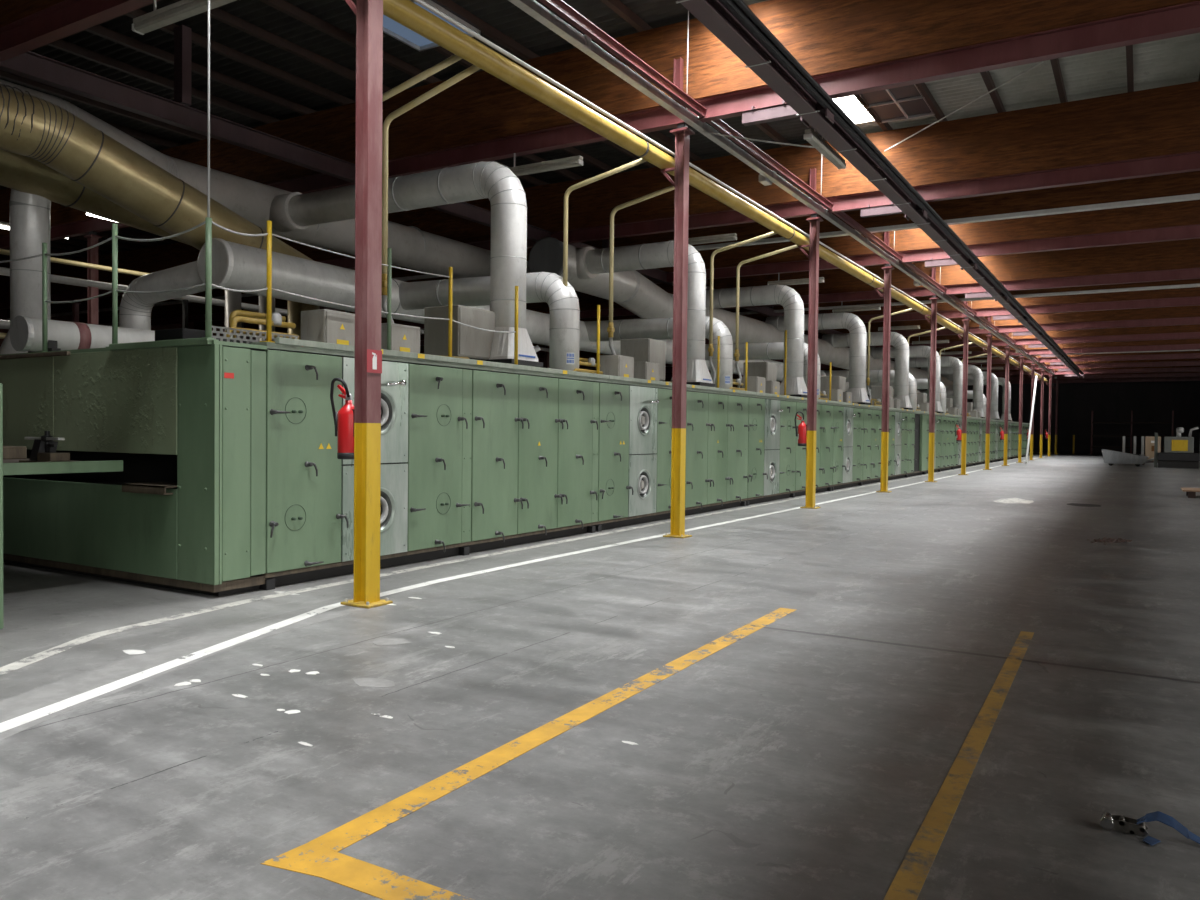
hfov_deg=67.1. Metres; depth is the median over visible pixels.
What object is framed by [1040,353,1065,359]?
channel
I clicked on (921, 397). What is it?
base cabinet
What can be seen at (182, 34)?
post
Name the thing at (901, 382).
duct
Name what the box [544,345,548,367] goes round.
steel column
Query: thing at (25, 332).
flue pipe
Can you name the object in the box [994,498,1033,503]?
floor patch
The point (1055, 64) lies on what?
roof purlin
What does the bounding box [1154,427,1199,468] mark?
machine
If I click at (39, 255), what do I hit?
wire
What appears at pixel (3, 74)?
roof purlin
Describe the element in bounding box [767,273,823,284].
fluorescent light
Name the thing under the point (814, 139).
fluorescent light
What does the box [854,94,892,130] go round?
roof purlin
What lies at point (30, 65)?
steel beam
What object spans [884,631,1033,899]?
floor marking
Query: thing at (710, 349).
branch
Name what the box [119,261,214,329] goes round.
duct
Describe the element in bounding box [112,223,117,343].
post
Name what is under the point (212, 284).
wire
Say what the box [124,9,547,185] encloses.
roof purlin
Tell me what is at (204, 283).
wire
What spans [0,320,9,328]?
pipe
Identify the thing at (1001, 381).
duct
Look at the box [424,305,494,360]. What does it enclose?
metal box
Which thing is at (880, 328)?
diffuser
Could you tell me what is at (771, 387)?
control box
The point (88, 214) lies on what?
fluorescent light
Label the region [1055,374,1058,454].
steel column
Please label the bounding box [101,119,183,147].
roof purlin
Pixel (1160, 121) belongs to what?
timber beam
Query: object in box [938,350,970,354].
fluorescent light
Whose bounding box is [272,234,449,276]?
wire
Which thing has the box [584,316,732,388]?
duct
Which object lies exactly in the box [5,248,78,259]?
roof purlin
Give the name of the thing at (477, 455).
oven section
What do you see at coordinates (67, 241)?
roof purlin
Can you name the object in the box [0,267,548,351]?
pipe
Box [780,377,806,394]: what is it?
hood
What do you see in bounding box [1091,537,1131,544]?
debris
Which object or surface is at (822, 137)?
hanging cord
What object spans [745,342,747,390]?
post
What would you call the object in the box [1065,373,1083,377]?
channel
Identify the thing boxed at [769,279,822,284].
diffuser
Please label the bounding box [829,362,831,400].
post
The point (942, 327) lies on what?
branch
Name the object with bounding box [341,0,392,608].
steel column
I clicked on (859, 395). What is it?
hood
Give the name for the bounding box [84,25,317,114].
roof purlin
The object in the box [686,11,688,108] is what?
hanging cord
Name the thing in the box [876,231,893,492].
steel column
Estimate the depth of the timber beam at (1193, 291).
32.91 m
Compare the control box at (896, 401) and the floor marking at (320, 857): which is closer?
the floor marking at (320, 857)
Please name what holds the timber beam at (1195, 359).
on the steel beam at (1172, 363)
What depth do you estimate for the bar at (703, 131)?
13.54 m
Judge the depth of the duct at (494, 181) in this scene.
12.74 m
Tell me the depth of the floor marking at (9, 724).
6.51 m
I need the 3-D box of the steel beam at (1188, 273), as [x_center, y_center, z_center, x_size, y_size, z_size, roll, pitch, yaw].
[2.993,-5.337,34.002,58.000,0.290,0.160,1,1,31]
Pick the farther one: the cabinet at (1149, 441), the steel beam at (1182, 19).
the cabinet at (1149, 441)
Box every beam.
[0,0,63,27]
[0,0,159,61]
[0,0,1199,235]
[0,1,1199,248]
[0,51,986,386]
[0,81,1199,300]
[0,151,1199,309]
[7,171,1199,318]
[79,200,1199,323]
[98,224,1199,326]
[194,238,1199,335]
[222,268,1199,339]
[420,287,1199,339]
[420,296,1199,345]
[420,305,1199,352]
[421,317,1199,353]
[422,279,1199,329]
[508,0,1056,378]
[536,324,1199,357]
[538,332,1199,361]
[539,0,1055,373]
[543,339,1199,365]
[543,344,1199,368]
[587,351,1199,370]
[665,353,1199,372]
[665,358,1199,374]
[665,361,1199,377]
[665,366,1199,378]
[665,367,1199,381]
[733,377,1182,385]
[733,377,1199,387]
[741,372,1199,381]
[741,373,1199,383]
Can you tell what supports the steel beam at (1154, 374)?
on the steel column at (1056, 380)
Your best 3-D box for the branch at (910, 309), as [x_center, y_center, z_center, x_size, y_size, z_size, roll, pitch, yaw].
[9.358,-2.937,29.045,1.527,3.215,0.155,1,1,31]
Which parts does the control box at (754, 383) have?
lid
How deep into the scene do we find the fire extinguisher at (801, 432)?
18.65 m
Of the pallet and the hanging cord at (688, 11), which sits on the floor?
the pallet
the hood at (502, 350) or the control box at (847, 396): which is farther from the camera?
the control box at (847, 396)
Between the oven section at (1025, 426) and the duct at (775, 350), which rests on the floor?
the oven section at (1025, 426)
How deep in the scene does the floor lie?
4.97 m
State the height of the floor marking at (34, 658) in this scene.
0.002 m
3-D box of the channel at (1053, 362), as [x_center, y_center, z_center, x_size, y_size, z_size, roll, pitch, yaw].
[28.237,-5.254,55.300,1.240,0.340,0.320,1,1,31]
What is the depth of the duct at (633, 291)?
21.88 m
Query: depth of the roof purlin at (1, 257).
32.71 m
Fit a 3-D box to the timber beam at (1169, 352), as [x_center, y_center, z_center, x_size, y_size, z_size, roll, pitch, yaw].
[19.052,-6.467,60.783,58.000,1.160,0.240,1,1,31]
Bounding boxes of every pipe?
[0,249,349,312]
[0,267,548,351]
[0,274,421,338]
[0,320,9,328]
[0,333,6,338]
[10,316,154,352]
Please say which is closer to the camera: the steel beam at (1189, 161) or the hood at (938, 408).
the steel beam at (1189, 161)
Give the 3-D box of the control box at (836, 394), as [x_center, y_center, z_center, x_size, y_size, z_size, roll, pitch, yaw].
[6.584,-1.496,25.450,0.378,0.420,0.520,1,1,31]
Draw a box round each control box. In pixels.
[301,309,354,345]
[381,323,419,352]
[600,355,633,377]
[634,361,659,380]
[741,376,764,392]
[765,380,779,394]
[825,389,842,401]
[843,392,851,402]
[879,397,893,407]
[894,399,899,408]
[918,403,928,411]
[946,407,956,414]
[968,411,977,416]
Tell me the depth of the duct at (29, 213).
12.92 m
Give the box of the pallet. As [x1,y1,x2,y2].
[1181,487,1199,497]
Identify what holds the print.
attached to the duct at (563, 301)
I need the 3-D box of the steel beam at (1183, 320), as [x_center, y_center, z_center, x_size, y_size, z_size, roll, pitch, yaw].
[9.414,-5.499,44.721,58.000,0.290,0.160,1,1,31]
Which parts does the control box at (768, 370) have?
lid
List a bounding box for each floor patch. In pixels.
[353,678,394,687]
[373,638,410,644]
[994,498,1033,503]
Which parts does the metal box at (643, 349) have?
lid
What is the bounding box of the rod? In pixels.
[207,0,209,217]
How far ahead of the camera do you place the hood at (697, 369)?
17.81 m
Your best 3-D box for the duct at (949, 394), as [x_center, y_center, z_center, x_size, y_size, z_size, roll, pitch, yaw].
[20.076,-2.572,51.716,3.834,1.730,0.500,1,1,31]
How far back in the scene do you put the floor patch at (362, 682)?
5.52 m
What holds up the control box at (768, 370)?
on the oven section at (776, 462)
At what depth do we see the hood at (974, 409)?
49.40 m
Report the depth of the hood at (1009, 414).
59.98 m
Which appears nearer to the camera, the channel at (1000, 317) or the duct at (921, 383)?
the channel at (1000, 317)
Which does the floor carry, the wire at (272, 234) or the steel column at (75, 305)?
the steel column at (75, 305)
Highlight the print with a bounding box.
[567,353,573,362]
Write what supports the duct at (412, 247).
attached to the duct at (494, 181)
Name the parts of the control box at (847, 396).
lid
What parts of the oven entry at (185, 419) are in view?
panel, panel, panel, plate, rail, corner panel, panel, post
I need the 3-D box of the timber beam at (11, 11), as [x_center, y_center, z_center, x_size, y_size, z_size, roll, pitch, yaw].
[-9.840,-5.737,12.550,58.000,1.160,0.240,1,1,31]
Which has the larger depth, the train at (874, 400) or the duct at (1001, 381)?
the duct at (1001, 381)
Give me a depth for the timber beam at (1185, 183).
19.77 m
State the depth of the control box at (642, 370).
15.52 m
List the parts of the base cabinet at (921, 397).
lid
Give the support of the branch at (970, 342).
attached to the gas main
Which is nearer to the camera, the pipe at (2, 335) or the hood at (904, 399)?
the pipe at (2, 335)
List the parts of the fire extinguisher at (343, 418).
lever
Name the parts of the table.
rail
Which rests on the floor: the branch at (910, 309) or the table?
the table
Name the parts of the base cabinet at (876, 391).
lid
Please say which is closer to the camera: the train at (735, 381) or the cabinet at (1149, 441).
the train at (735, 381)
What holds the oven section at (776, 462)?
on the floor
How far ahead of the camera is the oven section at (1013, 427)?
58.35 m
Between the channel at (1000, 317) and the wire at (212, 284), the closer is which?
the wire at (212, 284)
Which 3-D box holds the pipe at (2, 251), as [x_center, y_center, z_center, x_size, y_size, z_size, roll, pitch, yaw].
[-8.582,-1.493,22.605,0.095,4.950,22.000,1,1,31]
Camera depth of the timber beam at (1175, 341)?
48.61 m
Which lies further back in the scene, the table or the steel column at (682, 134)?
the steel column at (682, 134)
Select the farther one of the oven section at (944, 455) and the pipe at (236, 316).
the oven section at (944, 455)
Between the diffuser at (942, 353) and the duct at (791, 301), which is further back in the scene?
the diffuser at (942, 353)
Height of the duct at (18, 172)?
1.956 m
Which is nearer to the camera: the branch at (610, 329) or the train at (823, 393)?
the branch at (610, 329)
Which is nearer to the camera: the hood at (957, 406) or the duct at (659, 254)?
the duct at (659, 254)
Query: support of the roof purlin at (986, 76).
attached to the ceiling at (1175, 60)
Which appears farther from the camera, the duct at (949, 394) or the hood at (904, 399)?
the duct at (949, 394)
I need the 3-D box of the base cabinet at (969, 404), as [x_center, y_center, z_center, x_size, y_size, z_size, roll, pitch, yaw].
[19.727,-2.101,48.727,0.615,0.910,0.700,1,1,31]
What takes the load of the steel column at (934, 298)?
on the floor
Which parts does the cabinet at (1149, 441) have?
door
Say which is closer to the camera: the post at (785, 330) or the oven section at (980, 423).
the post at (785, 330)
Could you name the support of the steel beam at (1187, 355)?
on the steel column at (1032, 364)
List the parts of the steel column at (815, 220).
plate, cap plate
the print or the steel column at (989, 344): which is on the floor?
the steel column at (989, 344)
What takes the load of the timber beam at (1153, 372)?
on the steel beam at (1154, 374)
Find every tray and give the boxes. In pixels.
[155,326,297,343]
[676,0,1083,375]
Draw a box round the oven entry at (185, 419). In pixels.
[0,337,266,595]
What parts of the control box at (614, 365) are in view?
lid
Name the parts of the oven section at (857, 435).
door, burner plate, burner plate, rail, door, plate, post, rail, door, door, door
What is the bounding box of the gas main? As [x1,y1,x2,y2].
[345,0,1053,386]
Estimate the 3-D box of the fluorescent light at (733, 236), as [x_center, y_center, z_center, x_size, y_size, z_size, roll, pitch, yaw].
[2.238,-4.714,19.816,1.600,0.366,0.132,1,1,31]
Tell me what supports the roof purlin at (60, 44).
attached to the ceiling at (506, 17)
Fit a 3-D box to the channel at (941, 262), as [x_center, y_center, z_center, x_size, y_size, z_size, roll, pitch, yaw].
[8.976,-4.768,23.144,1.240,0.340,0.320,1,1,31]
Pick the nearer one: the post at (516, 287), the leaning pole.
the post at (516, 287)
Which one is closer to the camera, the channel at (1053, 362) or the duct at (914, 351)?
the duct at (914, 351)
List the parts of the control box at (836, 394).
lid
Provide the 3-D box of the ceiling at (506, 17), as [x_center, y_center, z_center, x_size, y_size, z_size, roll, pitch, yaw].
[-1.000,-7.099,45.957,38.800,0.072,106.000,1,1,31]
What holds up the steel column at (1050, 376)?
on the floor
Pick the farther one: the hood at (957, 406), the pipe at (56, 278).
the hood at (957, 406)
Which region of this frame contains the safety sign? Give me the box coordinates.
[367,349,381,372]
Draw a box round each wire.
[0,254,41,262]
[45,237,111,255]
[45,291,111,302]
[115,221,204,241]
[115,283,204,293]
[212,221,267,235]
[212,284,267,291]
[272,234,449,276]
[272,288,449,319]
[452,320,515,332]
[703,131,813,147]
[885,61,1043,150]
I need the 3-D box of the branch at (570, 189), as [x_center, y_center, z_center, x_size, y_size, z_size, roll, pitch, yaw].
[0.093,-2.703,13.577,1.527,3.215,0.155,1,1,31]
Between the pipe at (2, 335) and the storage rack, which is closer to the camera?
the pipe at (2, 335)
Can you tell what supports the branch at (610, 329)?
attached to the gas main
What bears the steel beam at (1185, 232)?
on the steel column at (888, 268)
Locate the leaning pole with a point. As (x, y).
(1035, 383)
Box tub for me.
[1101,449,1153,463]
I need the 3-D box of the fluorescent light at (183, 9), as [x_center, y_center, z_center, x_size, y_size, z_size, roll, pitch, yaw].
[-4.182,-4.552,9.097,1.600,0.366,0.132,1,1,31]
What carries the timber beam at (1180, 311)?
on the steel beam at (1183, 320)
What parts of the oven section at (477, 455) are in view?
handle, handle, door, handle, handle, handle, handle, burner plate, burner plate, burner lever, handle, handle, plate, rail, door, handle, handle, handle, rail, handle, handle, post, handle, handle, door, handle, handle, handle, handle, handle, handle, handle, door, handle, handle, handle, handle, handle, handle, door, handle, handle, post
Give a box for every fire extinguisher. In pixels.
[330,378,353,458]
[794,411,806,445]
[955,423,961,441]
[999,426,1003,439]
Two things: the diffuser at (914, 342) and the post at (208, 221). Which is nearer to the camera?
the post at (208, 221)
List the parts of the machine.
yellow panel, motor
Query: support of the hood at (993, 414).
attached to the duct at (994, 414)
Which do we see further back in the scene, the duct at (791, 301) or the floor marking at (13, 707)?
the duct at (791, 301)
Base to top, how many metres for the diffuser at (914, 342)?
0.075 m
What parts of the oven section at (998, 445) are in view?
door, burner plate, burner plate, door, door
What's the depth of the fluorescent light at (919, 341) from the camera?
41.27 m
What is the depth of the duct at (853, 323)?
28.45 m
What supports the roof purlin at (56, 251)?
attached to the ceiling at (506, 17)
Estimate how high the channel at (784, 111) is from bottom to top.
0.340 m
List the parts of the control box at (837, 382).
lid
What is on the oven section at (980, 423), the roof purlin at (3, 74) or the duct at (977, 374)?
the duct at (977, 374)
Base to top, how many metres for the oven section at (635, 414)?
2.400 m
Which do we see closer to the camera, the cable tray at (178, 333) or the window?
the cable tray at (178, 333)
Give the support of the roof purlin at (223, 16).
attached to the ceiling at (506, 17)
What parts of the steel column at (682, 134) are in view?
plate, cap plate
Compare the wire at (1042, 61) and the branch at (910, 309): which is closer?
the wire at (1042, 61)
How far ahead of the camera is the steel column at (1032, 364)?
56.15 m
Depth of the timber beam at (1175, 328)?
43.51 m
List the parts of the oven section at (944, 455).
door, burner plate, door, post, door, rail, door, door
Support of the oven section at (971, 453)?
on the floor
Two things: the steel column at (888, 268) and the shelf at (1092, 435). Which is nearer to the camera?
the steel column at (888, 268)
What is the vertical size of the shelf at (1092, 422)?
0.100 m
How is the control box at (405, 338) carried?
on the oven section at (477, 455)
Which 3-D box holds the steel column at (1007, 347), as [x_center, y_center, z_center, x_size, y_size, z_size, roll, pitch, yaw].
[20.427,-2.674,45.415,0.340,6.940,0.360,1,1,31]
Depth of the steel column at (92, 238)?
21.00 m
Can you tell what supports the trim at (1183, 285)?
attached to the wall
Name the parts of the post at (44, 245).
post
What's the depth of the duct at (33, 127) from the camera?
11.87 m
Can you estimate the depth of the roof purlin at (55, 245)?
30.63 m
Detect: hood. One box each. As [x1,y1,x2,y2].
[0,329,27,354]
[489,327,537,361]
[671,359,712,382]
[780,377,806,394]
[848,388,869,402]
[894,395,911,407]
[927,401,942,411]
[953,405,961,413]
[973,408,984,416]
[990,411,999,418]
[1000,413,1011,419]
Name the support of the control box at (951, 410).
on the oven section at (971, 453)
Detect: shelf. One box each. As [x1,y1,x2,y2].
[1092,422,1172,422]
[1092,435,1171,436]
[1092,446,1163,448]
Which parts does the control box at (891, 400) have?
lid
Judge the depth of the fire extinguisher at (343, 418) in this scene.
7.92 m
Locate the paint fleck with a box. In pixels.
[123,591,637,746]
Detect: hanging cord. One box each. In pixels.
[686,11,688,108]
[820,137,822,204]
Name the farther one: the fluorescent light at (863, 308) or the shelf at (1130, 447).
the shelf at (1130, 447)
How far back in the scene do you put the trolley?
47.06 m
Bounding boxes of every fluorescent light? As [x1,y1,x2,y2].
[0,221,9,229]
[86,212,114,221]
[132,0,235,34]
[509,153,582,175]
[669,233,736,244]
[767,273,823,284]
[804,129,845,168]
[832,305,880,312]
[878,325,919,330]
[912,336,948,343]
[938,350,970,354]
[968,360,986,362]
[979,364,1002,369]
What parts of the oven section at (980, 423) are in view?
door, burner plate, burner plate, door, door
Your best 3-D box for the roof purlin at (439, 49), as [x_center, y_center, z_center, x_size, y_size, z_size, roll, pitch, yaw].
[11.870,-6.706,38.253,0.090,0.130,106.000,1,1,31]
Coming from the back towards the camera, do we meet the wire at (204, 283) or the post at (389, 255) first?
the post at (389, 255)
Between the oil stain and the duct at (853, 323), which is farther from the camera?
the duct at (853, 323)
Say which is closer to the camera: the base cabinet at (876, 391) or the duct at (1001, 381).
the base cabinet at (876, 391)
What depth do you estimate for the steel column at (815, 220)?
18.63 m
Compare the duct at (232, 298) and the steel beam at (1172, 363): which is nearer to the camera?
the duct at (232, 298)
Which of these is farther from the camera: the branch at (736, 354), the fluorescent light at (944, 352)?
the fluorescent light at (944, 352)
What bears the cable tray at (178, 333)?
on the oven entry at (185, 419)
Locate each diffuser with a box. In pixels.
[512,160,580,175]
[688,236,734,244]
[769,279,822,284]
[833,307,878,311]
[879,327,918,330]
[913,341,947,343]
[941,352,969,354]
[968,361,986,362]
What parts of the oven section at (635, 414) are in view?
door, burner plate, burner plate, door, rail, plate, rail, door, door, door, post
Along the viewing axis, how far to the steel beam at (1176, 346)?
48.83 m
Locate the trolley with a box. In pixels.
[1101,436,1153,465]
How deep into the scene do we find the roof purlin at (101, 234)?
29.32 m
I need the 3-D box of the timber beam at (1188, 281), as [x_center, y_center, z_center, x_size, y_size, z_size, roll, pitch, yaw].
[4.607,-6.097,36.668,58.000,1.170,0.160,1,1,31]
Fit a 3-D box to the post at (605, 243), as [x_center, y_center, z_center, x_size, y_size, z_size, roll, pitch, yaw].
[0.185,-5.893,24.228,0.200,1.140,0.150,1,1,31]
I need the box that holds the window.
[833,95,874,123]
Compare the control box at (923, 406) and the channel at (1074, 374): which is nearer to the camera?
the control box at (923, 406)
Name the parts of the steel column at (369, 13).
plate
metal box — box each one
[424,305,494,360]
[620,338,665,380]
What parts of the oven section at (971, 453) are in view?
door, burner plate, burner plate, door, door, door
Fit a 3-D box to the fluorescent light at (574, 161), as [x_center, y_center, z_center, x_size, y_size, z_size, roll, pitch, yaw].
[-0.972,-4.633,14.457,1.600,0.366,0.132,1,1,31]
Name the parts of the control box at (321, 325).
lid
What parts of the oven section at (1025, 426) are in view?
door, door, door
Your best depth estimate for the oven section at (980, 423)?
47.18 m
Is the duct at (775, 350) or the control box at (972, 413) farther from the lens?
the control box at (972, 413)
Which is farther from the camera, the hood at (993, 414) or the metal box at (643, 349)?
the hood at (993, 414)
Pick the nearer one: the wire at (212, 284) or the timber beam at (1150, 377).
the wire at (212, 284)
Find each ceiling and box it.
[0,0,825,266]
[742,0,1199,133]
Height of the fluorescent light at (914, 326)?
0.366 m
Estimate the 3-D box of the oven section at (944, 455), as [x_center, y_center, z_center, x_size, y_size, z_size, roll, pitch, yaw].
[11.112,-0.370,39.336,7.449,2.400,6.145,1,1,31]
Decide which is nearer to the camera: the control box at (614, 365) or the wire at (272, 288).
the wire at (272, 288)
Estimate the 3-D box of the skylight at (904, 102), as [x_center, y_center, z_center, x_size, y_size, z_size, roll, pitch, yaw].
[5.306,-6.263,16.244,1.010,0.052,1.920,1,1,31]
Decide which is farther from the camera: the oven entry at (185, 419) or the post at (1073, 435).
the post at (1073, 435)
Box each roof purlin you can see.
[0,70,210,139]
[0,256,9,260]
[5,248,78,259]
[46,39,281,123]
[50,242,109,254]
[50,248,86,257]
[53,239,128,251]
[69,235,144,249]
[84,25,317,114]
[88,232,163,246]
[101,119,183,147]
[108,228,179,243]
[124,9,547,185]
[174,0,583,179]
[259,0,621,172]
[344,0,656,167]
[431,0,702,160]
[601,0,791,146]
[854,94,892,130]
[915,83,947,121]
[980,71,1005,112]
[1050,58,1067,102]
[1126,45,1133,91]
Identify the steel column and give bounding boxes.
[70,300,80,321]
[84,231,101,324]
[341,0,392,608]
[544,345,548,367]
[663,57,694,537]
[800,168,822,508]
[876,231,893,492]
[925,267,939,481]
[958,301,970,474]
[983,316,992,469]
[1001,333,1010,465]
[1016,345,1023,462]
[1030,363,1035,459]
[1038,369,1044,457]
[1048,375,1051,455]
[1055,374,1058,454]
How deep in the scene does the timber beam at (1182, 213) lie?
22.67 m
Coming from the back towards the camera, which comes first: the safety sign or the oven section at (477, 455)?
the oven section at (477, 455)
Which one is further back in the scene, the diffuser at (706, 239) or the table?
the diffuser at (706, 239)
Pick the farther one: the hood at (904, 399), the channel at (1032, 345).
the channel at (1032, 345)
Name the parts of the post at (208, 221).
post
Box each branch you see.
[381,65,479,322]
[382,55,461,101]
[563,158,645,285]
[607,185,674,354]
[708,232,776,383]
[734,244,798,387]
[866,308,913,401]
[907,327,945,343]
[939,342,972,395]
[961,353,992,362]
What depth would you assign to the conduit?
11.83 m
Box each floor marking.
[0,456,1029,675]
[0,456,1045,732]
[0,608,351,740]
[260,608,796,899]
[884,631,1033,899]
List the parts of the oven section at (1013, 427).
door, burner plate, door, door, door, door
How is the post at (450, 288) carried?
on the oven section at (477, 455)
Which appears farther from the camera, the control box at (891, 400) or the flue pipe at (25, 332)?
the control box at (891, 400)
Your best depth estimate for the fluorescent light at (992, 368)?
57.20 m
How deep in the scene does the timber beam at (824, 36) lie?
13.20 m
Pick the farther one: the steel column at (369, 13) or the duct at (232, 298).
the duct at (232, 298)
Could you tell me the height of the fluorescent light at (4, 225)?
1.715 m
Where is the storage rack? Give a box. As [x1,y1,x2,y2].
[1090,411,1173,454]
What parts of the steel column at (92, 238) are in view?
cap plate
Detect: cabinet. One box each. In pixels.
[0,383,3,628]
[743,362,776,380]
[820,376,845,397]
[871,386,892,405]
[917,393,926,408]
[946,398,952,406]
[967,402,972,412]
[1142,436,1160,464]
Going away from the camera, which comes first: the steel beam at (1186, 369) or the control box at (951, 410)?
the control box at (951, 410)
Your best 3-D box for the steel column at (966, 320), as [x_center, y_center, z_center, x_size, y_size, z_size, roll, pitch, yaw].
[14.007,-2.511,34.696,0.340,6.940,0.360,1,1,31]
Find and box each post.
[36,243,47,351]
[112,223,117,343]
[174,25,191,105]
[198,217,218,340]
[260,221,274,342]
[387,248,391,349]
[448,267,452,356]
[514,286,517,364]
[596,305,599,373]
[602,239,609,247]
[717,336,719,387]
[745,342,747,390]
[784,330,786,394]
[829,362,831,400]
[1073,435,1074,453]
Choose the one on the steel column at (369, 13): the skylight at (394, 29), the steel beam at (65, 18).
the steel beam at (65, 18)
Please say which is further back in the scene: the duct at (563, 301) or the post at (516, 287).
the duct at (563, 301)
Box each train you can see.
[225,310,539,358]
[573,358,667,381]
[730,379,789,395]
[819,391,857,403]
[870,399,902,408]
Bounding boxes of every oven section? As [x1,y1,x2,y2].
[249,337,608,589]
[594,375,755,531]
[746,392,839,505]
[832,402,893,490]
[888,408,928,479]
[924,413,958,473]
[953,415,979,468]
[974,418,996,465]
[992,420,1009,461]
[1007,421,1018,459]
[1017,423,1029,456]
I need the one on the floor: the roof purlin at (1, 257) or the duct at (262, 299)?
the duct at (262, 299)
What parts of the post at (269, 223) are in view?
post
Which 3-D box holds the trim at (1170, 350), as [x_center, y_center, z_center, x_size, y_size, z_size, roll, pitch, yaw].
[17.446,-5.797,58.127,58.000,0.080,0.200,1,1,31]
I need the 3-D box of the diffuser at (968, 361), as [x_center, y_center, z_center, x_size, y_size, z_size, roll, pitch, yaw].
[21.498,-5.056,51.975,1.540,0.075,0.130,1,1,31]
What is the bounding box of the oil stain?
[1067,503,1100,506]
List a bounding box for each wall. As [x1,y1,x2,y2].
[0,309,193,346]
[846,381,1199,453]
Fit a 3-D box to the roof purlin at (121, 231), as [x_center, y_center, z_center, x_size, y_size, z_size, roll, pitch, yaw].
[-3.223,-7.056,47.289,0.090,0.130,106.000,1,1,31]
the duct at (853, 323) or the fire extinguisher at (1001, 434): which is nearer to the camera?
the duct at (853, 323)
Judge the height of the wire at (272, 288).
0.072 m
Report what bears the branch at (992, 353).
attached to the gas main
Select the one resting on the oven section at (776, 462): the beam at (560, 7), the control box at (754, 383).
the control box at (754, 383)
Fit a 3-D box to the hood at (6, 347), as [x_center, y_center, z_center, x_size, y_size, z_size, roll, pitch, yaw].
[-8.290,-1.459,13.162,0.900,0.560,0.900,1,1,31]
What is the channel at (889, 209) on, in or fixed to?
attached to the steel beam at (1189, 161)
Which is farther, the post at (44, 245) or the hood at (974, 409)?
the hood at (974, 409)
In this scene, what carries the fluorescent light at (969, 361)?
hanging from the steel beam at (1176, 346)
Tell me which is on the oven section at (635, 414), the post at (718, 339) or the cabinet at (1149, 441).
the post at (718, 339)
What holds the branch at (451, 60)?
attached to the gas main
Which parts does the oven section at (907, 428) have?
door, burner plate, burner plate, door, rail, plate, post, rail, door, panel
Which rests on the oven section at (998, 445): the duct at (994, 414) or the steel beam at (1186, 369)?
the duct at (994, 414)
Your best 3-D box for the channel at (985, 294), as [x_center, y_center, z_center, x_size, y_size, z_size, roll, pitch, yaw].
[12.186,-4.849,28.503,1.240,0.340,0.320,1,1,31]
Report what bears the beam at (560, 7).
attached to the steel beam at (65, 18)
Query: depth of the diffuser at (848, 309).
30.52 m
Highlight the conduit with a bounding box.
[414,0,1045,378]
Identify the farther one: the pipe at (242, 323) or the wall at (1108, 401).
the wall at (1108, 401)
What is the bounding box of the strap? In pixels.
[1100,811,1199,845]
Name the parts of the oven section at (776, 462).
door, burner plate, burner plate, door, rail, plate, post, rail, door, door, door, post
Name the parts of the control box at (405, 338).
lid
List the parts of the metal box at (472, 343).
lid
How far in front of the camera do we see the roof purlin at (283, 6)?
13.90 m
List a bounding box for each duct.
[0,79,530,278]
[0,84,311,259]
[0,150,188,244]
[0,189,50,354]
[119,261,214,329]
[197,238,920,397]
[225,290,240,337]
[259,295,274,340]
[287,300,318,339]
[288,161,542,366]
[399,272,579,371]
[528,237,952,389]
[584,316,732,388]
[586,241,715,386]
[705,342,820,398]
[706,284,806,397]
[765,312,870,404]
[822,331,912,409]
[824,370,916,409]
[866,345,943,412]
[866,379,946,413]
[909,356,962,414]
[919,390,985,417]
[921,365,984,417]
[941,372,999,419]
[968,377,1012,420]
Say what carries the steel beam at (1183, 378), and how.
attached to the wall at (3, 312)
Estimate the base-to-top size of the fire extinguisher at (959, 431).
0.717 m
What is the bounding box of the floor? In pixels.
[0,452,1199,899]
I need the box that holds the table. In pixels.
[3,446,122,474]
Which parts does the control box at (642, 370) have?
lid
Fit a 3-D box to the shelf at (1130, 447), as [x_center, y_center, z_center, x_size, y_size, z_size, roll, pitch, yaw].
[42.808,-0.206,72.863,5.600,0.100,1.100,1,1,31]
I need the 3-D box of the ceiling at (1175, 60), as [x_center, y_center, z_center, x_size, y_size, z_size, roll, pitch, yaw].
[23.877,-6.522,31.064,19.200,0.072,106.000,1,1,31]
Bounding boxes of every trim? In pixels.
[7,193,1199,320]
[589,350,1199,368]
[606,283,1199,320]
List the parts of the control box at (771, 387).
lid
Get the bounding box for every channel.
[742,100,833,127]
[861,202,927,220]
[925,256,976,270]
[965,290,1008,301]
[993,314,1029,322]
[1013,330,1044,337]
[1028,344,1056,349]
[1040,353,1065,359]
[1050,361,1072,366]
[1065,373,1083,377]
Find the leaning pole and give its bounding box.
[1025,376,1036,462]
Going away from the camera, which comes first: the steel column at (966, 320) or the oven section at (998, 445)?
the steel column at (966, 320)
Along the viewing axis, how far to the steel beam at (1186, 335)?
43.59 m
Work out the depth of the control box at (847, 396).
25.99 m
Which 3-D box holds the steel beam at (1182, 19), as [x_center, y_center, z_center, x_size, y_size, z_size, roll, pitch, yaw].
[-6.637,-5.094,17.925,58.000,0.290,0.160,1,1,31]

